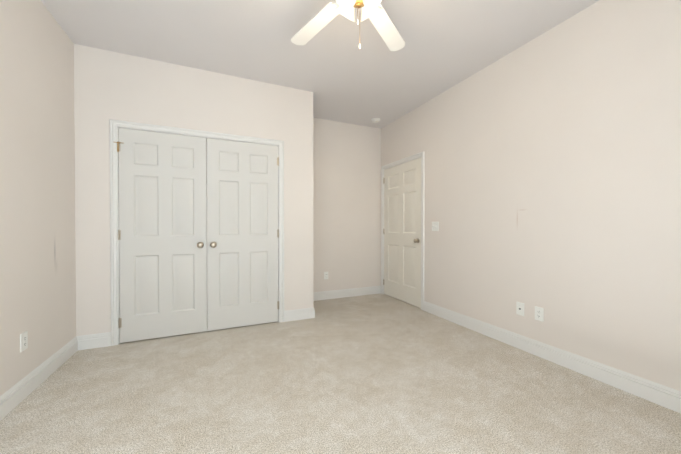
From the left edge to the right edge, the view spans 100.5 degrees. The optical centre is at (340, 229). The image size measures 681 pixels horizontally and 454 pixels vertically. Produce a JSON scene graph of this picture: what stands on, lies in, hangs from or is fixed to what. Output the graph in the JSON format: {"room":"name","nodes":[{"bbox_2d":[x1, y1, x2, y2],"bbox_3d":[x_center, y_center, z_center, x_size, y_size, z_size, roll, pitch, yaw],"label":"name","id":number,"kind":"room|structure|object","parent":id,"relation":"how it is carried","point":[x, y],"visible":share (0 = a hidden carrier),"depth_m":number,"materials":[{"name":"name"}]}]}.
{"room":"empty bedroom","nodes":[
{"label":"empty bedroom","id":0,"kind":"room"},
{"bbox_2d":[0,0,75,395],"bbox_3d":[-1.776,-0.270,1.069,0.100,2.740,4.870,0,1,-24],"label":"wall","id":1,"kind":"structure","parent":0,"point":[37,230],"depth_m":1.97,"materials":[{"name":"beige paint"}]},
{"bbox_2d":[20,331,27,351],"bbox_3d":[-2.057,0.729,1.841,0.008,0.115,0.070,0,1,-24],"label":"outlet","id":2,"kind":"object","parent":1,"relation":"attached to","point":[23,341],"visible":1,"depth_m":1.83,"materials":[{"name":"white plastic"}]},
{"bbox_2d":[0,335,83,420],"bbox_3d":[-1.570,1.039,0.759,0.014,0.127,3.915,0,1,-24],"label":"baseboard","id":3,"kind":"structure","parent":1,"relation":"attached to","point":[13,397],"depth_m":1.96,"materials":[{"name":"white wood"}]},
{"bbox_2d":[74,44,313,335],"bbox_3d":[-1.505,-0.290,3.333,2.239,2.740,0.755,0,1,-24],"label":"wall","id":4,"kind":"structure","parent":0,"point":[108,85],"depth_m":2.80,"materials":[{"name":"beige paint"}]},
{"bbox_2d":[115,128,206,342],"bbox_3d":[-1.754,0.058,2.796,0.780,2.028,0.100,0,1,-24],"label":"closet door","id":5,"kind":"structure","parent":4,"relation":"in","point":[162,234],"depth_m":2.81,"materials":[{"name":"white wood"}]},
{"bbox_2d":[109,119,283,345],"bbox_3d":[-1.422,0.051,3.014,1.540,2.063,0.100,0,1,-24],"label":"door frame","id":6,"kind":"structure","parent":4,"relation":"attached to","point":[118,208],"depth_m":2.75,"materials":[{"name":"white wood"}]},
{"bbox_2d":[207,138,278,330],"bbox_3d":[-1.045,0.056,3.112,0.763,2.028,0.100,0,1,-24],"label":"closet door","id":7,"kind":"structure","parent":4,"relation":"in","point":[242,233],"depth_m":3.11,"materials":[{"name":"white wood"}]},
{"bbox_2d":[284,286,380,321],"bbox_3d":[0.011,1.010,4.013,1.797,0.127,0.769,0,1,-24],"label":"baseboard","id":8,"kind":"structure","parent":4,"relation":"attached to","point":[299,314],"depth_m":4.32,"materials":[{"name":"white wood"}]},
{"bbox_2d":[41,0,598,128],"bbox_3d":[0.496,-1.699,2.069,5.075,0.100,4.870,0,1,-24],"label":"ceiling","id":9,"kind":"structure","parent":0,"point":[336,71],"depth_m":2.48,"materials":[{"name":"paint"}]},
{"bbox_2d":[291,0,404,50],"bbox_3d":[0.055,-1.367,1.662,1.299,0.557,1.348,0,1,-24],"label":"fan","id":10,"kind":"object","parent":9,"relation":"hanging from","point":[374,12],"visible":1,"depth_m":1.95,"materials":[{"name":"white wood"}]},
{"bbox_2d":[371,118,379,122],"bbox_3d":[0.536,-1.650,4.305,0.136,0.039,0.136,0,1,-24],"label":"smoke detector","id":11,"kind":"object","parent":9,"relation":"attached to","point":[375,120],"visible":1,"depth_m":4.27,"materials":[{"name":"white plastic"}]},
{"bbox_2d":[0,293,680,453],"bbox_3d":[0.496,1.141,2.095,5.075,0.100,4.870,0,1,-24],"label":"floor","id":12,"kind":"structure","parent":0,"point":[380,373],"depth_m":1.83,"materials":[{"name":"carpet"}]},
{"bbox_2d":[381,0,680,390],"bbox_3d":[1.692,-0.283,2.561,0.100,2.740,4.770,0,1,-24],"label":"wall","id":13,"kind":"structure","parent":0,"point":[553,172],"depth_m":2.21,"materials":[{"name":"beige paint"}]},
{"bbox_2d":[383,158,420,307],"bbox_3d":[0.881,0.046,4.224,0.100,2.028,0.930,0,1,-24],"label":"entry door","id":14,"kind":"structure","parent":13,"relation":"in","point":[402,233],"depth_m":4.17,"materials":[{"name":"white wood"}]},
{"bbox_2d":[381,151,424,309],"bbox_3d":[0.890,0.019,4.217,0.018,2.106,1.044,0,1,-24],"label":"door frame","id":15,"kind":"structure","parent":13,"relation":"attached to","point":[418,155],"depth_m":3.79,"materials":[{"name":"white wood"}]},
{"bbox_2d":[432,222,438,230],"bbox_3d":[1.183,-0.037,3.556,0.021,0.116,0.116,0,1,-24],"label":"switch plate","id":16,"kind":"object","parent":13,"relation":"attached to","point":[435,226],"visible":1,"depth_m":3.55,"materials":[{"name":"white plastic"}]},
{"bbox_2d":[516,302,523,315],"bbox_3d":[1.628,0.722,2.570,0.017,0.115,0.070,0,1,-24],"label":"outlet plate","id":17,"kind":"object","parent":13,"relation":"attached to","point":[519,308],"visible":1,"depth_m":2.57,"materials":[{"name":"white plastic"}]},
{"bbox_2d":[535,306,543,321],"bbox_3d":[1.698,0.724,2.423,0.008,0.115,0.070,0,1,-24],"label":"outlet","id":18,"kind":"object","parent":13,"relation":"attached to","point":[539,313],"visible":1,"depth_m":2.42,"materials":[{"name":"white plastic"}]},
{"bbox_2d":[423,301,680,413],"bbox_3d":[1.831,1.027,2.119,0.014,0.127,3.570,0,1,-24],"label":"baseboard","id":19,"kind":"structure","parent":13,"relation":"attached to","point":[667,397],"depth_m":2.17,"materials":[{"name":"white wood"}]}
]}

